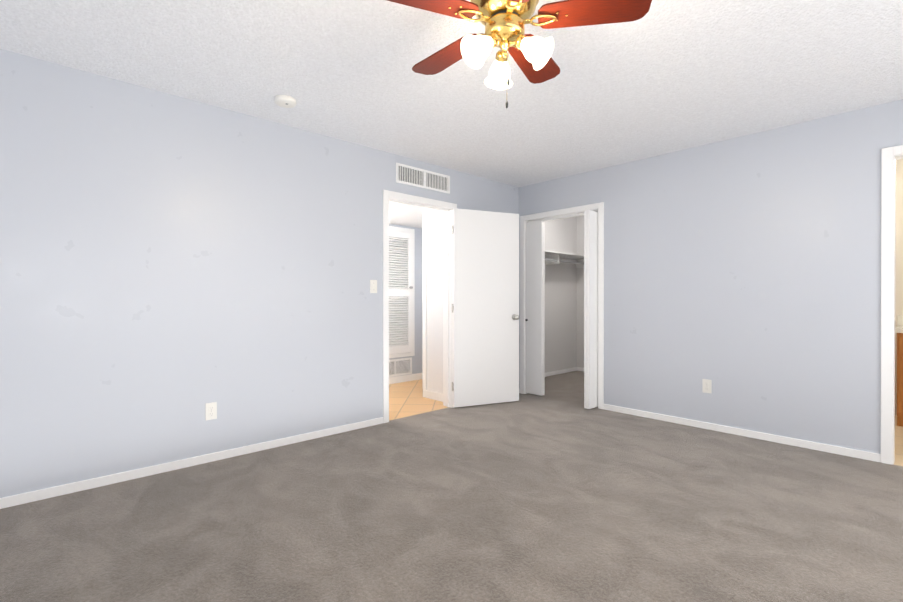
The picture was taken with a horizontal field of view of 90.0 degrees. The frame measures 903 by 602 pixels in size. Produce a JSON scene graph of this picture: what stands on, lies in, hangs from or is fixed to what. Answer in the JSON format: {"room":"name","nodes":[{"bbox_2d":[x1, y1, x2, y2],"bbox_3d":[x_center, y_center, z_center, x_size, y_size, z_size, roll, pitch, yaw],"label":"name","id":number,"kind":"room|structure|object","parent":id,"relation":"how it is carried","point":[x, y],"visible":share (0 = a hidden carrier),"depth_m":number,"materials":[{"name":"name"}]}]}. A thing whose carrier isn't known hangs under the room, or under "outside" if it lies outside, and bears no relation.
{"room":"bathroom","nodes":[
{"label":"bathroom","id":0,"kind":"room"},
{"bbox_2d":[0,49,518,497],"bbox_3d":[-1.483,-0.121,3.325,6.120,2.440,0.120,0,0,-43],"label":"wall","id":1,"kind":"structure","parent":0,"point":[171,265],"depth_m":2.93,"materials":[{"name":"paint"}]},
{"bbox_2d":[0,417,382,508],"bbox_3d":[-2.091,1.073,2.674,4.037,0.056,0.012,0,0,-43],"label":"baseboard","id":2,"kind":"structure","parent":1,"relation":"attached to","point":[32,496],"depth_m":2.91,"materials":[{"name":"white wood"}]},
{"bbox_2d":[205,402,216,419],"bbox_3d":[-1.645,0.754,3.091,0.071,0.116,0.007,0,0,-43],"label":"outlet","id":3,"kind":"object","parent":1,"relation":"attached to","point":[210,411],"visible":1,"depth_m":3.09,"materials":[{"name":"white plastic"}]},
{"bbox_2d":[370,280,376,292],"bbox_3d":[-0.681,-0.128,3.975,0.071,0.116,0.020,0,0,-43],"label":"switch plate","id":4,"kind":"object","parent":1,"relation":"attached to","point":[373,286],"visible":1,"depth_m":3.98,"materials":[{"name":"white plastic"}]},
{"bbox_2d":[383,190,456,422],"bbox_3d":[-0.326,0.048,4.402,0.906,2.093,0.152,0,0,-43],"label":"door frame","id":5,"kind":"structure","parent":1,"relation":"attached to","point":[446,208],"depth_m":4.58,"materials":[{"name":"white wood"}]},
{"bbox_2d":[396,163,449,193],"bbox_3d":[-0.263,-1.180,4.366,0.670,0.180,0.011,0,0,-43],"label":"air vent","id":6,"kind":"object","parent":1,"relation":"in","point":[418,177],"visible":1,"depth_m":4.35,"materials":[{"name":"white metal"}]},
{"bbox_2d":[452,208,518,407],"bbox_3d":[0.370,0.070,4.748,0.785,2.023,0.171,0,0,-24],"label":"door","id":7,"kind":"structure","parent":1,"relation":"in","point":[485,308],"depth_m":4.72,"materials":[{"name":"white wood"}]},
{"bbox_2d":[389,224,421,376],"bbox_3d":[-1.772,-0.127,5.105,4.120,2.440,0.120,0,0,-43],"label":"wall","id":8,"kind":"structure","parent":0,"point":[417,363],"depth_m":6.24,"materials":[{"name":"paint"}]},
{"bbox_2d":[389,357,411,376],"bbox_3d":[-0.746,0.882,5.972,0.560,0.225,0.011,0,0,-43],"label":"air vent","id":9,"kind":"object","parent":8,"relation":"in","point":[401,366],"visible":0.62,"depth_m":6.03,"materials":[{"name":"white metal"}]},
{"bbox_2d":[389,226,414,357],"bbox_3d":[-0.719,-0.115,5.954,0.620,1.730,0.070,0,0,-43],"label":"door","id":10,"kind":"structure","parent":8,"relation":"in","point":[402,292],"depth_m":6.03,"materials":[{"name":"white wood"}]},
{"bbox_2d":[389,373,420,383],"bbox_3d":[-1.684,1.048,5.101,4.000,0.090,0.012,0,0,-43],"label":"baseboard","id":11,"kind":"structure","parent":8,"relation":"attached to","point":[411,377],"depth_m":6.07,"materials":[{"name":"white wood"}]},
{"bbox_2d":[389,202,433,227],"bbox_3d":[-1.218,-1.176,4.593,4.000,0.340,1.380,0,0,-43],"label":"ceiling","id":12,"kind":"structure","parent":0,"point":[405,215],"depth_m":5.26,"materials":[{"name":"white paint"}]},
{"bbox_2d":[389,379,447,420],"bbox_3d":[-1.272,1.119,4.571,4.120,0.050,1.590,0,0,-43],"label":"floor","id":13,"kind":"structure","parent":0,"point":[406,399],"depth_m":4.91,"materials":[{"name":"beige tile"}]},
{"bbox_2d":[423,210,442,392],"bbox_3d":[-0.120,0.043,5.003,0.100,2.100,0.480,0,0,-43],"label":"wall","id":14,"kind":"structure","parent":0,"point":[434,300],"depth_m":4.99,"materials":[{"name":"white paint"}]},
{"bbox_2d":[421,213,442,401],"bbox_3d":[-0.168,0.048,4.970,0.016,2.090,0.464,0,0,-43],"label":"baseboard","id":15,"kind":"structure","parent":14,"relation":"attached to","point":[433,395],"depth_m":5.10,"materials":[{"name":"white wood"}]},
{"bbox_2d":[0,393,902,601],"bbox_3d":[0.155,1.129,1.569,6.120,0.050,4.750,0,0,-43],"label":"floor carpet","id":16,"kind":"object","parent":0,"point":[527,498],"visible":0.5,"depth_m":2.25,"materials":[{"name":"grey carpet"}]},
{"bbox_2d":[0,0,902,186],"bbox_3d":[0.712,-1.381,3.164,9.120,0.080,6.340,0,0,-43],"label":"ceiling","id":17,"kind":"structure","parent":0,"point":[660,77],"depth_m":2.61,"materials":[{"name":"white paint"}]},
{"bbox_2d":[274,95,295,107],"bbox_3d":[-1.105,-1.321,3.003,0.140,0.040,0.140,0,0,-43],"label":"smoke detector","id":18,"kind":"object","parent":17,"relation":"attached to","point":[285,101],"visible":1,"depth_m":2.97,"materials":[{"name":"white plastic"}]},
{"bbox_2d":[387,0,651,107],"bbox_3d":[0.185,-1.051,1.797,1.038,0.570,0.996,0,0,-43],"label":"ceiling fan","id":19,"kind":"object","parent":17,"relation":"hanging from","point":[503,22],"visible":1,"depth_m":1.72,"materials":[{"name":"brown wood"}]},
{"bbox_2d":[544,216,576,372],"bbox_3d":[1.271,-0.132,6.502,2.000,2.440,0.120,0,0,-43],"label":"wall","id":20,"kind":"structure","parent":0,"point":[560,313],"depth_m":6.77,"materials":[{"name":"paint"}]},
{"bbox_2d":[545,367,576,376],"bbox_3d":[1.262,1.060,6.406,1.830,0.056,0.014,0,0,-43],"label":"baseboard","id":21,"kind":"structure","parent":20,"relation":"attached to","point":[564,371],"depth_m":6.74,"materials":[{"name":"white wood"}]},
{"bbox_2d":[545,250,583,267],"bbox_3d":[1.396,-0.589,6.288,1.863,0.155,0.359,0,0,-43],"label":"shelf","id":22,"kind":"object","parent":20,"relation":"attached to","point":[553,257],"visible":0.33,"depth_m":6.35,"materials":[{"name":"white wood"}]},
{"bbox_2d":[527,371,597,407],"bbox_3d":[1.932,1.116,5.707,2.120,0.050,2.190,0,0,-43],"label":"floor","id":23,"kind":"structure","parent":0,"point":[567,387],"depth_m":5.69,"materials":[{"name":"grey carpet"}]},
{"bbox_2d":[577,215,583,367],"bbox_3d":[2.705,-0.132,6.340,0.120,2.440,2.070,0,0,-43],"label":"wall","id":24,"kind":"structure","parent":0,"point":[580,296],"depth_m":7.01,"materials":[{"name":"paint"}]},
{"bbox_2d":[519,99,902,453],"bbox_3d":[1.643,-0.126,4.546,0.120,2.440,5.590,0,0,-43],"label":"wall","id":25,"kind":"structure","parent":0,"point":[743,273],"depth_m":3.62,"materials":[{"name":"paint"}]},
{"bbox_2d":[525,221,544,395],"bbox_3d":[0.959,0.085,5.224,0.087,1.985,0.230,0,0,-43],"label":"bifold door","id":26,"kind":"structure","parent":25,"relation":"in","point":[535,308],"depth_m":5.19,"materials":[{"name":"white wood"}]},
{"bbox_2d":[520,202,603,408],"bbox_3d":[1.220,0.046,4.990,0.138,2.093,1.061,0,0,-43],"label":"trim","id":27,"kind":"structure","parent":25,"relation":"attached to","point":[563,213],"depth_m":4.86,"materials":[{"name":"white wood"}]},
{"bbox_2d":[584,210,597,408],"bbox_3d":[1.438,0.087,4.599,0.230,1.985,0.059,0,0,-43],"label":"bifold door","id":28,"kind":"structure","parent":25,"relation":"in","point":[590,309],"depth_m":4.53,"materials":[{"name":"white wood"}]},
{"bbox_2d":[702,379,711,392],"bbox_3d":[2.188,0.730,3.868,0.007,0.116,0.071,0,0,-43],"label":"outlet","id":29,"kind":"object","parent":25,"relation":"attached to","point":[706,385],"visible":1,"depth_m":3.87,"materials":[{"name":"white plastic"}]},
{"bbox_2d":[603,404,880,461],"bbox_3d":[2.231,1.069,3.820,0.012,0.056,2.034,0,0,-43],"label":"baseboard","id":30,"kind":"structure","parent":25,"relation":"attached to","point":[876,457],"depth_m":3.60,"materials":[{"name":"white wood"}]},
{"bbox_2d":[881,145,902,464],"bbox_3d":[3.274,0.034,2.793,0.152,2.133,0.886,0,0,-43],"label":"trim","id":31,"kind":"structure","parent":25,"relation":"attached to","point":[891,156],"depth_m":3.04,"materials":[{"name":"white wood"}]},
{"bbox_2d":[894,416,902,465],"bbox_3d":[4.185,1.121,3.931,3.000,0.050,2.720,0,0,-43],"label":"floor","id":32,"kind":"structure","parent":0,"point":[898,461],"depth_m":3.46,"materials":[{"name":"beige tile"}]},
{"bbox_2d":[895,315,902,426],"bbox_3d":[4.459,0.617,3.651,0.574,0.960,1.240,0,0,-43],"label":"bathroom vanity","id":33,"kind":"object","parent":32,"relation":"on","point":[899,329],"visible":0.88,"depth_m":3.90,"materials":[{"name":"brown wood"}]},
{"bbox_2d":[895,159,902,415],"bbox_3d":[4.449,-0.124,4.172,0.120,2.440,2.720,0,0,-43],"label":"wall","id":34,"kind":"structure","parent":0,"point":[899,249],"depth_m":4.29,"materials":[{"name":"paint"}]}
]}

